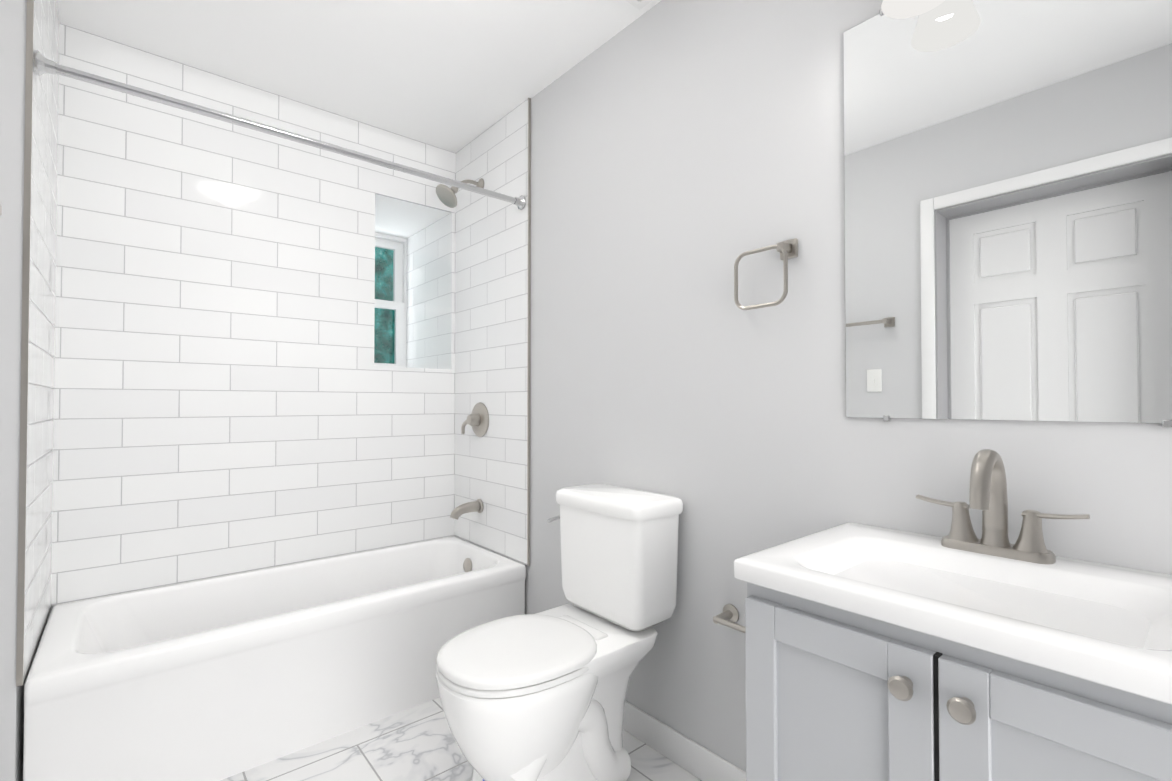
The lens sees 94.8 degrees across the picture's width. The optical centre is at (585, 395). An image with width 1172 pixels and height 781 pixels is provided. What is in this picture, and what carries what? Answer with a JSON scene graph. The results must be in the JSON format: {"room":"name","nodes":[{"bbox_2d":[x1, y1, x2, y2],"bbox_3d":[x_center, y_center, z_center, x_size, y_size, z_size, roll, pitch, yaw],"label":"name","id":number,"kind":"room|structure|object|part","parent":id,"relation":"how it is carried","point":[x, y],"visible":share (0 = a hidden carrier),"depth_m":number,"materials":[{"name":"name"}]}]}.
{"room":"bathroom","nodes":[
{"label":"bathroom","id":0,"kind":"room"},
{"bbox_2d":[0,0,46,780],"bbox_3d":[-1.903,-0.072,1.868,0.075,2.440,1.467,1,-1,-40],"label":"wall","id":1,"kind":"structure","parent":0,"point":[13,13],"depth_m":1.32,"materials":[{"name":"white paint"}]},
{"bbox_2d":[16,0,33,686],"bbox_3d":[-1.391,-0.293,1.339,0.012,2.013,0.006,1,-1,-40],"label":"trim","id":2,"kind":"structure","parent":1,"relation":"attached to","point":[24,349],"depth_m":1.33,"materials":[{"name":"silver metal"}]},
{"bbox_2d":[23,0,59,680],"bbox_3d":[-1.616,-0.289,1.601,0.010,2.013,0.685,1,-1,-40],"label":"wall tile","id":3,"kind":"structure","parent":1,"relation":"attached to","point":[40,419],"depth_m":1.56,"materials":[{"name":"white tile"}]},
{"bbox_2d":[56,0,660,152],"bbox_3d":[-0.555,-1.350,1.307,2.220,0.100,4.100,1,-1,-40],"label":"ceiling","id":4,"kind":"structure","parent":0,"point":[455,76],"depth_m":1.99,"materials":[{"name":"white paint"}]},
{"bbox_2d":[625,0,651,9],"bbox_3d":[0.164,-1.289,1.618,0.250,0.012,0.250,1,-1,-40],"label":"ceiling vent","id":5,"kind":"object","parent":4,"relation":"in","point":[639,4],"visible":1,"depth_m":1.76,"materials":[{"name":"white paint"}]},
{"bbox_2d":[375,194,449,238],"bbox_3d":[-1.115,-1.116,3.007,0.417,0.318,0.782,1,-1,-40],"label":"wall","id":6,"kind":"structure","parent":0,"point":[399,218],"depth_m":2.89,"materials":[{"name":"white paint"}]},
{"bbox_2d":[375,127,451,212],"bbox_3d":[-0.857,-1.120,2.706,0.397,0.318,0.010,1,-1,-40],"label":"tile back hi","id":7,"kind":"structure","parent":6,"relation":"attached to","point":[405,151],"depth_m":2.69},
{"bbox_2d":[220,697,701,780],"bbox_3d":[-0.555,1.190,1.269,2.220,0.100,4.100,1,-1,-40],"label":"floor","id":8,"kind":"structure","parent":0,"point":[418,743],"depth_m":1.70,"materials":[{"name":"stone"}]},
{"bbox_2d":[23,536,525,780],"bbox_3d":[-1.039,0.936,2.070,1.496,0.431,0.671,1,-1,-40],"label":"bathtub","id":9,"kind":"object","parent":8,"relation":"on","point":[218,678],"visible":0.88,"depth_m":1.76,"materials":[{"name":"white ceramic"}]},
{"bbox_2d":[436,484,682,780],"bbox_3d":[-0.093,0.733,1.584,0.702,0.842,0.424,1,-1,-40],"label":"toilet","id":10,"kind":"object","parent":8,"relation":"on","point":[540,696],"visible":1,"depth_m":1.52,"materials":[{"name":"white ceramic"}]},
{"bbox_3d":[-0.175,0.705,1.502,0.469,0.047,0.378,1,-1,-40],"label":"seat","id":11,"kind":"part","parent":10,"relation":"part of","materials":[{"name":"white plastic"}]},
{"bbox_3d":[-0.093,0.418,1.848,0.082,0.032,0.029,1,-1,-40],"label":"handle","id":12,"kind":"part","parent":10,"relation":"part of","materials":[{"name":"silver metal"}]},
{"bbox_2d":[734,449,1171,780],"bbox_3d":[0.649,0.616,0.886,0.492,1.035,0.638,1,-1,-40],"label":"bathroom vanity","id":13,"kind":"object","parent":8,"relation":"on","point":[961,651],"visible":1,"depth_m":0.82,"materials":[{"name":"grey"}]},
{"bbox_3d":[0.393,0.687,0.866,0.019,0.643,0.298,1,-1,-40],"label":"door","id":14,"kind":"part","parent":13,"relation":"part of","materials":[{"name":"grey wood"}]},
{"bbox_3d":[0.450,0.414,0.766,0.030,0.033,0.033,1,-1,-40],"label":"knob","id":15,"kind":"part","parent":13,"relation":"part of","materials":[{"name":"silver metal"}]},
{"bbox_3d":[0.494,0.685,0.752,0.016,0.643,0.007,1,-1,-40],"label":"gap panel","id":16,"kind":"part","parent":13,"relation":"part of","materials":[{"name":"black"}]},
{"bbox_3d":[0.497,0.413,0.711,0.030,0.033,0.033,1,-1,-40],"label":"knob","id":17,"kind":"part","parent":13,"relation":"part of","materials":[{"name":"silver metal"}]},
{"bbox_2d":[916,449,1089,563],"bbox_3d":[0.745,0.199,0.997,0.145,0.198,0.266,1,-1,-40],"label":"faucet","id":18,"kind":"object","parent":13,"relation":"on","point":[988,484],"depth_m":1.00,"materials":[{"name":"silver metal"}]},
{"bbox_3d":[0.591,0.683,0.634,0.019,0.643,0.298,1,-1,-40],"label":"door","id":19,"kind":"part","parent":13,"relation":"part of","materials":[{"name":"grey wood"}]},
{"bbox_2d":[455,0,1171,771],"bbox_3d":[0.213,-0.070,1.944,0.200,2.440,4.100,1,-1,-40],"label":"wall","id":20,"kind":"structure","parent":0,"point":[685,154],"depth_m":1.57,"materials":[{"name":"white paint"}]},
{"bbox_2d":[454,99,527,564],"bbox_3d":[-0.468,-0.275,2.582,0.010,2.013,0.685,1,-1,-40],"label":"wall tile","id":21,"kind":"structure","parent":20,"relation":"attached to","point":[491,301],"depth_m":2.53,"materials":[{"name":"white tile"}]},
{"bbox_2d":[33,50,525,209],"bbox_3d":[-0.849,-0.849,1.874,1.499,0.059,0.060,1,-1,-40],"label":"curtain rod","id":22,"kind":"object","parent":21,"relation":"attached to","point":[42,64],"visible":1,"depth_m":1.67,"materials":[{"name":"silver metal"}]},
{"bbox_2d":[436,178,483,207],"bbox_3d":[-0.601,-0.973,2.564,0.227,0.175,0.120,1,-1,-40],"label":"shower head","id":23,"kind":"object","parent":21,"relation":"attached to","point":[446,195],"visible":0.79,"depth_m":2.53},
{"bbox_2d":[450,499,482,519],"bbox_3d":[-0.574,0.545,2.565,0.156,0.084,0.068,1,-1,-40],"label":"tub spout","id":24,"kind":"object","parent":21,"relation":"attached to","point":[464,508],"visible":1,"depth_m":2.56,"materials":[{"name":"silver metal"}]},
{"bbox_2d":[461,402,488,436],"bbox_3d":[-0.541,0.119,2.604,0.064,0.168,0.177,1,-1,-40],"label":"shower valve","id":25,"kind":"object","parent":21,"relation":"attached to","point":[477,420],"visible":1,"depth_m":2.59,"materials":[{"name":"silver metal"}]},
{"bbox_2d":[527,98,530,565],"bbox_3d":[-0.245,-0.278,2.319,0.012,2.013,0.006,1,-1,-40],"label":"trim","id":26,"kind":"structure","parent":20,"relation":"attached to","point":[529,342],"depth_m":2.32,"materials":[{"name":"silver metal"}]},
{"bbox_2d":[623,701,745,780],"bbox_3d":[0.188,1.100,1.791,0.013,0.095,1.336,1,-1,-40],"label":"baseboard","id":27,"kind":"structure","parent":20,"relation":"attached to","point":[700,762],"depth_m":1.67,"materials":[{"name":"white paint"}]},
{"bbox_2d":[713,604,745,632],"bbox_3d":[0.427,0.622,1.464,0.082,0.052,0.184,1,-1,-40],"label":"toilet paper holder","id":28,"kind":"object","parent":20,"relation":"attached to","point":[728,616],"visible":0.77,"depth_m":1.50,"materials":[{"name":"silver metal"}]},
{"bbox_2d":[734,238,797,309],"bbox_3d":[0.479,-0.318,1.442,0.050,0.174,0.164,1,-1,-40],"label":"towel ring","id":29,"kind":"object","parent":20,"relation":"attached to","point":[787,249],"visible":1,"depth_m":1.40,"materials":[{"name":"silver metal"}]},
{"bbox_2d":[881,0,944,18],"bbox_3d":[0.778,-0.921,1.018,0.157,0.197,0.400,1,-1,-40],"label":"sconce","id":30,"kind":"object","parent":20,"relation":"attached to","point":[899,9],"visible":0.98,"depth_m":1.16,"materials":[{"name":"white glass"}]},
{"bbox_2d":[844,0,1171,427],"bbox_3d":[0.825,-0.417,1.068,0.010,0.949,0.615,1,-1,-40],"label":"mirror","id":31,"kind":"object","parent":20,"relation":"attached to","point":[1008,208],"visible":0.92,"depth_m":1.06,"materials":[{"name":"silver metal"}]},
{"bbox_3d":[-1.685,-0.062,2.504,1.083,2.440,0.782,1,-1,-40],"label":"wall","id":32,"kind":"structure","parent":0,"visible":0},
{"bbox_2d":[51,23,375,605],"bbox_3d":[-1.420,-0.280,2.213,1.083,2.013,0.010,1,-1,-40],"label":"wall tile","id":33,"kind":"structure","parent":32,"relation":"attached to","point":[214,355],"depth_m":2.13,"materials":[{"name":"white tile"}]},
{"bbox_3d":[-0.948,-0.053,3.133,0.020,2.440,0.782,1,-1,-40],"label":"wall","id":34,"kind":"structure","parent":0,"visible":0},
{"bbox_2d":[374,232,406,367],"bbox_3d":[-1.263,-0.536,3.173,0.417,0.836,0.060,1,-1,-40],"label":"window","id":35,"kind":"structure","parent":34,"relation":"in","point":[398,247],"depth_m":3.26,"materials":[{"name":"white plastic"}]},
{"bbox_2d":[373,366,450,549],"bbox_3d":[-0.857,0.299,2.685,0.397,0.869,0.010,1,-1,-40],"label":"wall tile","id":36,"kind":"structure","parent":34,"relation":"attached to","point":[412,460],"depth_m":2.67,"materials":[{"name":"white tile"}]},
{"bbox_2d":[406,213,450,368],"bbox_3d":[-0.897,-0.543,3.058,0.010,0.826,0.590,1,-1,-40],"label":"tile niche","id":37,"kind":"object","parent":34,"relation":"attached to","point":[428,306],"visible":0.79,"depth_m":3.03,"materials":[{"name":"white tile"}]},
{"bbox_2d":[451,152,455,535],"bbox_3d":[-0.699,-0.271,2.829,0.020,2.013,0.010,1,-1,-40],"label":"wall tile","id":38,"kind":"structure","parent":34,"relation":"attached to","point":[453,343],"depth_m":2.82,"materials":[{"name":"white tile"}]},
{"label":"outside","id":39,"kind":"structure","parent":0,"visible":0},
{"bbox_2d":[374,247,394,363],"bbox_3d":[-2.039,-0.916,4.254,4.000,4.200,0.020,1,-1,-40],"label":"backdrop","id":40,"kind":"structure","parent":39,"point":[383,294],"depth_m":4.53,"materials":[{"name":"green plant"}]}
]}

